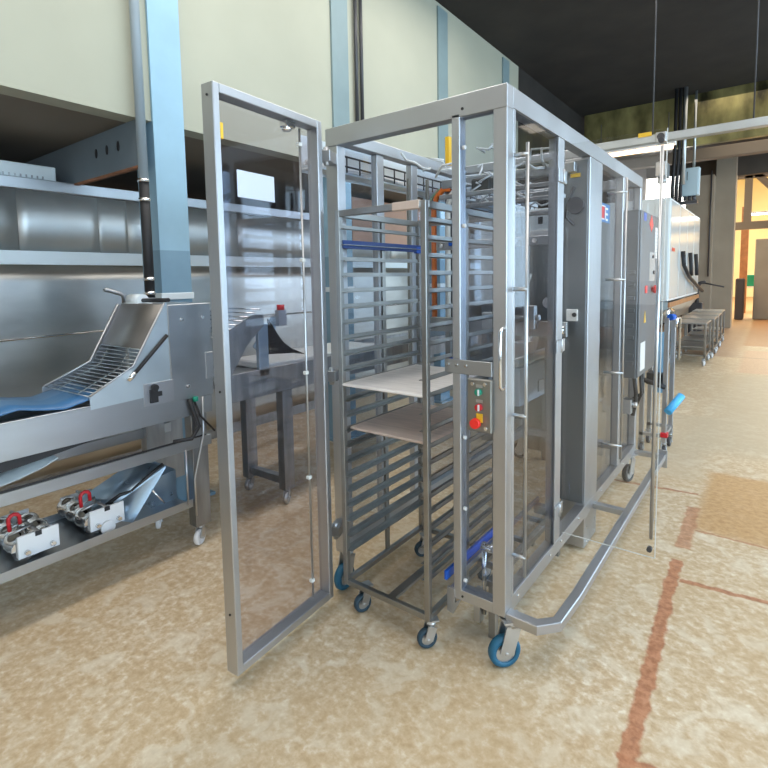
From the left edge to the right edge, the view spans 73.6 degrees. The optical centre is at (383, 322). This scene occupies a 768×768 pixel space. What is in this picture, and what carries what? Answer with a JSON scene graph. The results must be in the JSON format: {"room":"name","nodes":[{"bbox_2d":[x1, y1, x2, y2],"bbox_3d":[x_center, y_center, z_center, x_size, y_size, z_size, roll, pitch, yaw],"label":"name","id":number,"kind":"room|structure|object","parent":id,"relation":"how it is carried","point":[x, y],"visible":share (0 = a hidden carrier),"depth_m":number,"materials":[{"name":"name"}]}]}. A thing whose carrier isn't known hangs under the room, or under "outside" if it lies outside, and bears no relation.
{"room":"processing plant","nodes":[
{"label":"processing plant","id":0,"kind":"room"},
{"bbox_2d":[0,94,487,233],"bbox_3d":[-1.861,-1.900,9.181,7.400,0.130,23.000,3,6,37],"label":"steel beam","id":1,"kind":"structure","parent":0,"point":[29,130],"depth_m":4.38,"materials":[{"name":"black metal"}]},
{"bbox_2d":[0,0,646,207],"bbox_3d":[1.084,-2.732,6.791,0.150,2.160,22.900,3,6,37],"label":"wall","id":2,"kind":"structure","parent":0,"point":[75,55],"depth_m":4.08,"materials":[{"name":"beige paint"}]},
{"bbox_2d":[353,0,363,121],"bbox_3d":[-0.244,-2.699,4.867,0.034,1.750,0.116,3,6,37],"label":"conduit pipes","id":3,"kind":"object","parent":2,"relation":"attached to","point":[354,1],"visible":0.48,"depth_m":4.87,"materials":[{"name":"grey plastic"}]},
{"bbox_2d":[618,139,767,169],"bbox_3d":[9.134,-3.719,10.237,8.300,0.250,0.250,3,6,37],"label":"roof beam","id":4,"kind":"structure","parent":2,"relation":"attached to","point":[758,146],"depth_m":11.49,"materials":[{"name":"grey metal"}]},
{"bbox_2d":[0,297,767,767],"bbox_3d":[9.261,0.070,16.033,17.000,0.100,47.000,3,6,37],"label":"floor","id":5,"kind":"structure","parent":0,"point":[113,653],"depth_m":2.23,"materials":[{"name":"stone"}]},
{"bbox_2d":[0,288,214,583],"bbox_3d":[-2.141,0.657,1.979,0.569,1.522,3.240,3,6,37],"label":"conveyor","id":6,"kind":"object","parent":5,"relation":"on","point":[168,379],"visible":1,"depth_m":2.76,"materials":[{"name":"silver metal"}]},
{"bbox_2d":[0,508,59,560],"bbox_3d":[-1.751,0.990,2.503,0.398,0.231,0.212,3,6,37],"label":"roller","id":7,"kind":"object","parent":6,"relation":"on","point":[23,534],"visible":1,"depth_m":2.41,"materials":[{"name":"silver metal"}]},
{"bbox_2d":[57,488,124,533],"bbox_3d":[-1.564,0.966,2.749,0.398,0.231,0.212,3,6,37],"label":"roller","id":8,"kind":"object","parent":6,"relation":"on","point":[103,519],"visible":0.87,"depth_m":2.65,"materials":[{"name":"silver metal"}]},
{"bbox_2d":[46,344,139,396],"bbox_3d":[-1.539,0.245,2.728,0.467,0.209,0.306,3,6,37],"label":"grille","id":9,"kind":"object","parent":6,"relation":"attached to","point":[73,383],"depth_m":2.72,"materials":[{"name":"silver metal"}]},
{"bbox_2d":[0,498,192,583],"bbox_3d":[-2.187,1.149,1.911,0.451,0.045,3.000,3,6,37],"label":"shelf","id":10,"kind":"object","parent":6,"relation":"attached to","point":[74,540],"depth_m":2.59,"materials":[{"name":"silver metal"}]},
{"bbox_2d":[77,463,165,522],"bbox_3d":[-1.422,0.927,2.795,0.438,0.289,0.161,-4,6,-29],"label":"sheet","id":11,"kind":"object","parent":6,"relation":"on","point":[134,485],"visible":0.84,"depth_m":2.78,"materials":[{"name":"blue metal"}]},
{"bbox_2d":[144,462,176,507],"bbox_3d":[-1.386,0.962,3.073,0.250,0.178,0.160,3,6,37],"label":"panel","id":12,"kind":"object","parent":6,"relation":"on","point":[165,487],"visible":0.5,"depth_m":3.01,"materials":[{"name":"blue metal"}]},
{"bbox_2d":[137,0,215,501],"bbox_3d":[-1.514,-1.081,3.518,0.350,4.700,0.350,3,6,37],"label":"steel column","id":13,"kind":"structure","parent":5,"relation":"on","point":[165,131],"depth_m":3.42,"materials":[{"name":"metal"}]},
{"bbox_2d":[129,0,155,297],"bbox_3d":[-1.534,-1.779,3.174,0.072,3.250,0.074,3,6,37],"label":"drain pipe","id":14,"kind":"object","parent":13,"relation":"attached to","point":[149,279],"visible":0.96,"depth_m":3.21,"materials":[{"name":"grey metal"}]},
{"bbox_2d":[0,174,481,490],"bbox_3d":[-2.071,-0.059,5.740,1.760,2.300,15.000,3,6,37],"label":"tunnel","id":15,"kind":"object","parent":5,"relation":"on","point":[62,244],"visible":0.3,"depth_m":4.11,"materials":[{"name":"silver metal"}]},
{"bbox_2d":[0,160,55,180],"bbox_3d":[-2.731,-1.085,3.732,0.353,0.108,0.500,3,6,37],"label":"junction box","id":16,"kind":"object","parent":15,"relation":"on","point":[10,168],"visible":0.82,"depth_m":3.68,"materials":[{"name":"silver metal"}]},
{"bbox_2d":[26,119,137,185],"bbox_3d":[-4.509,-1.293,5.526,7.440,0.301,0.036,3,6,37],"label":"cross beam","id":17,"kind":"structure","parent":15,"relation":"on","point":[112,152],"depth_m":3.63,"materials":[{"name":"grey metal"}]},
{"bbox_2d":[351,197,419,244],"bbox_3d":[0.290,-1.365,7.279,0.038,0.560,2.300,3,6,37],"label":"panel","id":18,"kind":"object","parent":15,"relation":"attached to","point":[356,202],"visible":0.14,"depth_m":6.67,"materials":[{"name":"paint"}]},
{"bbox_2d":[315,0,364,441],"bbox_3d":[-0.469,-1.217,4.889,0.350,4.700,0.350,3,6,37],"label":"steel column","id":19,"kind":"structure","parent":5,"relation":"on","point":[338,21],"depth_m":4.77,"materials":[{"name":"metal"}]},
{"bbox_2d":[210,305,478,503],"bbox_3d":[-0.142,0.477,4.575,0.481,1.368,3.400,3,6,37],"label":"conveyor","id":20,"kind":"object","parent":5,"relation":"on","point":[278,368],"visible":0.49,"depth_m":3.54,"materials":[{"name":"silver metal"}]},
{"bbox_2d":[210,310,213,363],"bbox_3d":[-1.252,0.105,3.479,0.006,0.385,0.380,3,6,37],"label":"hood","id":21,"kind":"object","parent":20,"relation":"attached to","point":[210,310],"depth_m":3.55,"materials":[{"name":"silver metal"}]},
{"bbox_2d":[210,308,259,337],"bbox_3d":[-1.078,-0.004,3.320,0.467,0.163,0.325,3,6,37],"label":"grille","id":22,"kind":"object","parent":20,"relation":"attached to","point":[250,327],"depth_m":3.24,"materials":[{"name":"silver metal"}]},
{"bbox_2d":[229,314,263,374],"bbox_3d":[-0.888,0.136,3.192,0.008,0.360,0.360,3,6,37],"label":"hood","id":23,"kind":"object","parent":20,"relation":"attached to","point":[242,334],"depth_m":3.22,"materials":[{"name":"silver metal"}]},
{"bbox_2d":[335,199,492,647],"bbox_3d":[0.190,0.412,2.449,0.501,1.853,0.689,3,6,37],"label":"rack","id":24,"kind":"object","parent":5,"relation":"on","point":[427,636],"visible":0.81,"depth_m":2.38,"materials":[{"name":"silver metal"}]},
{"bbox_2d":[350,402,452,443],"bbox_3d":[0.185,0.474,2.467,0.439,0.012,0.555,3,6,37],"label":"board","id":25,"kind":"object","parent":24,"relation":"on","point":[405,423],"visible":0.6,"depth_m":2.39,"materials":[{"name":"beige plastic"}]},
{"bbox_2d":[342,364,475,397],"bbox_3d":[0.166,0.265,2.429,0.439,0.012,0.605,3,6,37],"label":"board","id":26,"kind":"object","parent":24,"relation":"on","point":[402,381],"visible":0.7,"depth_m":2.33,"materials":[{"name":"white plastic"}]},
{"bbox_2d":[423,6,452,403],"bbox_3d":[0.643,-1.361,6.348,0.350,4.700,0.350,3,6,37],"label":"steel column","id":27,"kind":"structure","parent":5,"relation":"on","point":[442,15],"depth_m":6.18,"materials":[{"name":"metal"}]},
{"bbox_2d":[322,83,667,666],"bbox_3d":[0.973,0.150,3.045,1.396,2.246,2.562,3,6,37],"label":"enclosure","id":28,"kind":"object","parent":5,"relation":"on","point":[575,221],"visible":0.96,"depth_m":2.44,"materials":[{"name":"silver metal"}]},
{"bbox_2d":[201,80,333,675],"bbox_3d":[-0.437,0.231,2.098,0.062,2.170,0.581,2,6,33],"label":"open front door","id":29,"kind":"structure","parent":28,"relation":"attached to","point":[250,185],"depth_m":1.96,"materials":[{"name":"silver metal"}]},
{"bbox_2d":[280,119,294,131],"bbox_3d":[-0.392,-0.798,2.090,0.046,0.045,0.060,2,6,33],"label":"switch","id":30,"kind":"object","parent":29,"relation":"attached to","point":[287,125],"depth_m":2.07,"materials":[{"name":"silver metal"}]},
{"bbox_2d":[400,136,576,364],"bbox_3d":[0.783,-0.322,3.094,0.800,1.385,1.315,3,6,37],"label":"gantry","id":31,"kind":"object","parent":28,"relation":"attached to","point":[482,185],"visible":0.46,"depth_m":2.83,"materials":[{"name":"silver metal"}]},
{"bbox_2d":[429,189,439,269],"bbox_3d":[0.331,-0.584,3.226,0.129,0.499,0.018,3,6,37],"label":"hose","id":32,"kind":"object","parent":31,"relation":"hanging from","point":[437,190],"visible":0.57,"depth_m":3.25,"materials":[{"name":"orange rubber"}]},
{"bbox_2d":[431,188,451,316],"bbox_3d":[0.359,-0.418,3.221,0.137,0.847,0.034,3,6,37],"label":"cable","id":33,"kind":"object","parent":31,"relation":"hanging from","point":[441,191],"visible":0.58,"depth_m":3.24,"materials":[{"name":"orange plastic"}]},
{"bbox_2d":[445,191,451,316],"bbox_3d":[0.438,-0.414,3.161,0.137,0.847,0.034,3,6,37],"label":"hose","id":34,"kind":"object","parent":31,"relation":"hanging from","point":[449,201],"visible":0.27,"depth_m":3.19,"materials":[{"name":"white"}]},
{"bbox_2d":[430,305,567,393],"bbox_3d":[0.620,0.118,2.873,0.720,0.450,0.280,3,6,37],"label":"table","id":35,"kind":"object","parent":31,"relation":"attached to","point":[536,328],"visible":0.56,"depth_m":2.68,"materials":[{"name":"silver metal"}]},
{"bbox_2d":[566,309,577,320],"bbox_3d":[1.026,-0.040,2.804,0.060,0.065,0.016,3,6,37],"label":"switch","id":36,"kind":"object","parent":28,"relation":"attached to","point":[571,314],"depth_m":2.80,"materials":[{"name":"white plastic"}]},
{"bbox_2d":[488,57,508,212],"bbox_3d":[1.731,-1.502,7.775,0.350,4.700,0.350,3,6,37],"label":"steel column","id":37,"kind":"structure","parent":5,"relation":"on","point":[505,63],"depth_m":7.48,"materials":[{"name":"metal"}]},
{"bbox_2d":[444,496,562,638],"bbox_3d":[0.641,1.117,2.520,0.202,0.420,1.010,3,6,37],"label":"guide","id":38,"kind":"object","parent":5,"relation":"on","point":[481,546],"visible":0.43,"depth_m":2.36,"materials":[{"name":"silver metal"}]},
{"bbox_2d":[479,208,547,450],"bbox_3d":[1.298,0.064,4.710,0.780,2.120,0.380,3,6,37],"label":"tall cabinet","id":39,"kind":"object","parent":5,"relation":"on","point":[538,284],"visible":0.29,"depth_m":4.54,"materials":[{"name":"silver metal"}]},
{"bbox_2d":[301,135,540,212],"bbox_3d":[0.585,-0.957,3.765,0.105,0.180,3.180,3,6,37],"label":"cable tray","id":40,"kind":"object","parent":39,"relation":"attached to","point":[357,164],"visible":0.26,"depth_m":3.02,"materials":[{"name":"grey galvanized steel wire"}]},
{"bbox_2d":[489,336,545,460],"bbox_3d":[1.138,0.603,3.863,0.230,1.199,1.200,3,6,37],"label":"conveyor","id":41,"kind":"object","parent":5,"relation":"on","point":[536,358],"visible":0.39,"depth_m":3.52,"materials":[{"name":"metal"}]},
{"bbox_2d":[600,197,703,341],"bbox_3d":[5.139,-0.837,10.588,2.135,2.780,4.075,3,6,37],"label":"machine","id":42,"kind":"object","parent":5,"relation":"on","point":[682,227],"visible":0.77,"depth_m":9.00,"materials":[{"name":"white painted metal"},{"name":"stainless steel"},{"name":"black plastic"}]},
{"bbox_2d":[637,307,684,449],"bbox_3d":[2.433,0.497,4.460,0.336,1.264,0.450,3,6,37],"label":"stand","id":43,"kind":"object","parent":5,"relation":"on","point":[666,436],"visible":0.84,"depth_m":4.43,"materials":[{"name":"silver metal"}]},
{"bbox_2d":[669,319,710,365],"bbox_3d":[5.351,0.330,8.997,0.568,0.720,0.824,3,6,37],"label":"cart","id":44,"kind":"object","parent":5,"relation":"on","point":[691,344],"visible":0.79,"depth_m":8.86,"materials":[{"name":"silver metal"}]},
{"bbox_2d":[670,341,708,347],"bbox_3d":[5.358,0.382,9.012,0.520,0.015,0.760,3,6,37],"label":"shelf","id":45,"kind":"object","parent":44,"relation":"attached to","point":[691,344],"depth_m":8.92,"materials":[{"name":"silver metal"}]},
{"bbox_2d":[670,319,710,324],"bbox_3d":[5.351,-0.017,8.978,0.560,0.025,0.800,3,6,37],"label":"tray","id":46,"kind":"object","parent":44,"relation":"on","point":[684,321],"depth_m":8.83,"materials":[{"name":"silver metal"}]},
{"bbox_2d":[680,315,717,357],"bbox_3d":[5.979,0.253,9.771,0.568,0.720,0.824,3,6,37],"label":"cart","id":47,"kind":"object","parent":5,"relation":"on","point":[685,338],"visible":0.72,"depth_m":9.66,"materials":[{"name":"silver metal"}]},
{"bbox_2d":[681,335,715,341],"bbox_3d":[5.986,0.304,9.787,0.520,0.015,0.760,3,6,37],"label":"shelf","id":48,"kind":"object","parent":47,"relation":"attached to","point":[688,338],"depth_m":9.73,"materials":[{"name":"silver metal"}]},
{"bbox_2d":[682,315,717,319],"bbox_3d":[5.979,-0.094,9.752,0.560,0.025,0.800,3,6,37],"label":"tray","id":49,"kind":"object","parent":47,"relation":"on","point":[685,316],"depth_m":9.64,"materials":[{"name":"silver metal"}]},
{"bbox_2d":[686,312,721,349],"bbox_3d":[6.606,0.170,10.610,0.568,0.720,0.825,3,6,37],"label":"cart","id":50,"kind":"object","parent":5,"relation":"on","point":[718,314],"visible":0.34,"depth_m":10.54,"materials":[{"name":"silver metal"}]},
{"bbox_2d":[687,331,719,335],"bbox_3d":[6.613,0.222,10.625,0.520,0.015,0.760,3,6,37],"label":"shelf","id":51,"kind":"object","parent":50,"relation":"attached to","point":[691,332],"depth_m":10.55,"materials":[{"name":"silver metal"}]},
{"bbox_2d":[686,312,721,315],"bbox_3d":[6.606,-0.177,10.591,0.560,0.025,0.800,3,6,37],"label":"tray","id":52,"kind":"object","parent":50,"relation":"on","point":[691,313],"depth_m":10.51,"materials":[{"name":"silver metal"}]},
{"bbox_2d":[688,280,724,332],"bbox_3d":[8.199,-0.390,13.064,0.756,1.363,0.320,3,6,37],"label":"jack","id":53,"kind":"object","parent":5,"relation":"on","point":[696,305],"visible":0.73,"depth_m":13.08,"materials":[{"name":"black metal"}]},
{"bbox_2d":[692,309,724,341],"bbox_3d":[7.255,0.083,11.494,0.568,0.720,0.825,3,6,37],"label":"cart","id":54,"kind":"object","parent":5,"relation":"on","point":[696,328],"visible":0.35,"depth_m":11.46,"materials":[{"name":"silver metal"}]},
{"bbox_2d":[693,326,722,330],"bbox_3d":[7.262,0.135,11.509,0.520,0.015,0.760,3,6,37],"label":"shelf","id":55,"kind":"object","parent":54,"relation":"attached to","point":[697,327],"depth_m":11.47,"materials":[{"name":"silver metal"}]},
{"bbox_2d":[692,309,724,311],"bbox_3d":[7.255,-0.264,11.475,0.560,0.025,0.800,3,6,37],"label":"tray","id":56,"kind":"object","parent":54,"relation":"on","point":[696,310],"depth_m":11.37,"materials":[{"name":"silver metal"}]},
{"bbox_2d":[734,278,744,319],"bbox_3d":[11.799,-0.786,17.041,0.240,1.350,0.600,3,6,37],"label":"bin","id":57,"kind":"object","parent":5,"relation":"on","point":[740,282],"visible":1,"depth_m":16.81,"materials":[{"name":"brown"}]},
{"bbox_2d":[739,207,748,312],"bbox_3d":[13.663,-2.359,19.500,0.240,4.000,0.200,3,6,37],"label":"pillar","id":58,"kind":"structure","parent":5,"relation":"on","point":[744,233],"depth_m":19.41,"materials":[{"name":"brown wood"}]},
{"bbox_2d":[752,239,767,319],"bbox_3d":[12.659,-1.420,16.827,0.860,2.620,0.600,3,6,37],"label":"locker","id":59,"kind":"object","parent":5,"relation":"on","point":[760,293],"visible":1,"depth_m":16.74,"materials":[{"name":"beige paint"}]},
{"bbox_3d":[14.805,-0.930,20.222,1.300,0.990,0.700,3,6,37],"label":"bench","id":60,"kind":"object","parent":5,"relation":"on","visible":0},
{"bbox_2d":[747,275,753,285],"bbox_3d":[14.783,-1.652,20.104,0.950,0.450,0.400,3,6,37],"label":"crate","id":61,"kind":"object","parent":60,"relation":"on","point":[750,278],"visible":0.45,"depth_m":20.16,"materials":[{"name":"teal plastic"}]},
{"bbox_2d":[435,0,767,168],"bbox_3d":[4.824,-3.735,3.966,9.800,0.200,23.100,3,6,37],"label":"ceiling","id":62,"kind":"structure","parent":0,"point":[595,56],"depth_m":7.16,"materials":[{"name":"black paint"}]},
{"bbox_2d":[584,80,767,157],"bbox_3d":[7.402,-3.569,7.959,8.300,0.899,0.120,3,6,37],"label":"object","id":63,"kind":"object","parent":62,"relation":"hanging from","point":[735,103],"visible":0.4,"depth_m":9.24,"materials":[{"name":"green metal"}]},
{"bbox_2d":[670,86,687,201],"bbox_3d":[5.175,-3.095,9.007,0.225,1.952,0.085,3,6,37],"label":"pipes","id":64,"kind":"object","parent":62,"relation":"hanging from","point":[680,121],"visible":0.86,"depth_m":8.97,"materials":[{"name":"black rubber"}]},
{"bbox_2d":[595,0,767,151],"bbox_3d":[4.302,-2.434,2.573,6.650,2.135,0.115,3,6,37],"label":"duct","id":65,"kind":"object","parent":62,"relation":"hanging from","point":[647,138],"visible":0.73,"depth_m":4.09,"materials":[{"name":"metal"}]},
{"bbox_2d":[678,90,700,204],"bbox_3d":[5.470,-3.110,9.168,0.320,1.960,0.170,3,6,37],"label":"switch box","id":66,"kind":"object","parent":62,"relation":"hanging from","point":[691,187],"visible":0.82,"depth_m":9.13,"materials":[{"name":"blue"}]},
{"bbox_2d":[601,115,676,156],"bbox_3d":[3.836,-2.859,7.897,1.150,0.527,0.160,3,6,37],"label":"lamp","id":67,"kind":"object","parent":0,"point":[654,147],"visible":0.54,"depth_m":7.82,"materials":[{"name":"white plastic"}]},
{"bbox_2d":[538,154,767,324],"bbox_3d":[8.600,-2.322,15.670,16.200,4.750,0.200,3,6,37],"label":"wall","id":68,"kind":"structure","parent":0,"point":[754,164],"depth_m":14.29,"materials":[{"name":"paint"}]},
{"bbox_2d":[646,177,684,206],"bbox_3d":[8.263,-3.433,15.817,2.200,1.950,0.040,3,6,37],"label":"window","id":69,"kind":"structure","parent":68,"relation":"in","point":[652,186],"depth_m":15.70,"materials":[{"name":"white glass"}]},
{"bbox_2d":[681,174,715,327],"bbox_3d":[8.847,-1.944,14.447,0.660,4.200,0.500,3,6,37],"label":"wall partition","id":70,"kind":"structure","parent":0,"point":[702,209],"depth_m":14.13,"materials":[{"name":"beige paint"}]},
{"bbox_2d":[707,170,712,276],"bbox_3d":[8.868,-2.682,13.979,0.033,2.850,0.033,-4,6,-30],"label":"conduit","id":71,"kind":"object","parent":70,"relation":"attached to","point":[711,170],"visible":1,"depth_m":13.97,"materials":[{"name":"grey plastic"}]},
{"bbox_2d":[711,157,737,327],"bbox_3d":[9.621,-2.240,14.521,0.460,4.750,0.600,3,6,37],"label":"wall pillar","id":72,"kind":"structure","parent":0,"point":[727,168],"depth_m":14.27,"materials":[{"name":"beige paint"}]},
{"bbox_2d":[733,177,767,296],"bbox_3d":[25.436,-5.502,30.396,11.000,8.000,0.200,3,6,37],"label":"wall","id":73,"kind":"structure","parent":0,"point":[760,192],"depth_m":32.18,"materials":[{"name":"yellow paint"}]},
{"bbox_2d":[735,173,767,229],"bbox_3d":[13.577,-3.143,16.966,5.500,6.000,0.200,3,6,37],"label":"truss","id":74,"kind":"object","parent":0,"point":[747,224],"visible":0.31,"depth_m":17.56,"materials":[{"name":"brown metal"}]},
{"bbox_2d":[752,211,767,214],"bbox_3d":[13.589,-4.073,18.000,1.600,0.527,0.160,3,6,37],"label":"lamp","id":75,"kind":"object","parent":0,"point":[756,212],"visible":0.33,"depth_m":18.17,"materials":[{"name":"white plastic"}]},
{"bbox_3d":[4.793,-2.448,8.847,0.136,0.100,0.140,3,6,37],"label":"spout","id":76,"kind":"object","parent":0,"visible":0},
{"bbox_2d":[655,161,669,178],"bbox_3d":[4.790,-2.618,8.833,0.160,0.240,0.400,3,6,37],"label":"box","id":77,"kind":"object","parent":76,"relation":"on","point":[657,165],"visible":0.72,"depth_m":8.71,"materials":[{"name":"white plastic"}]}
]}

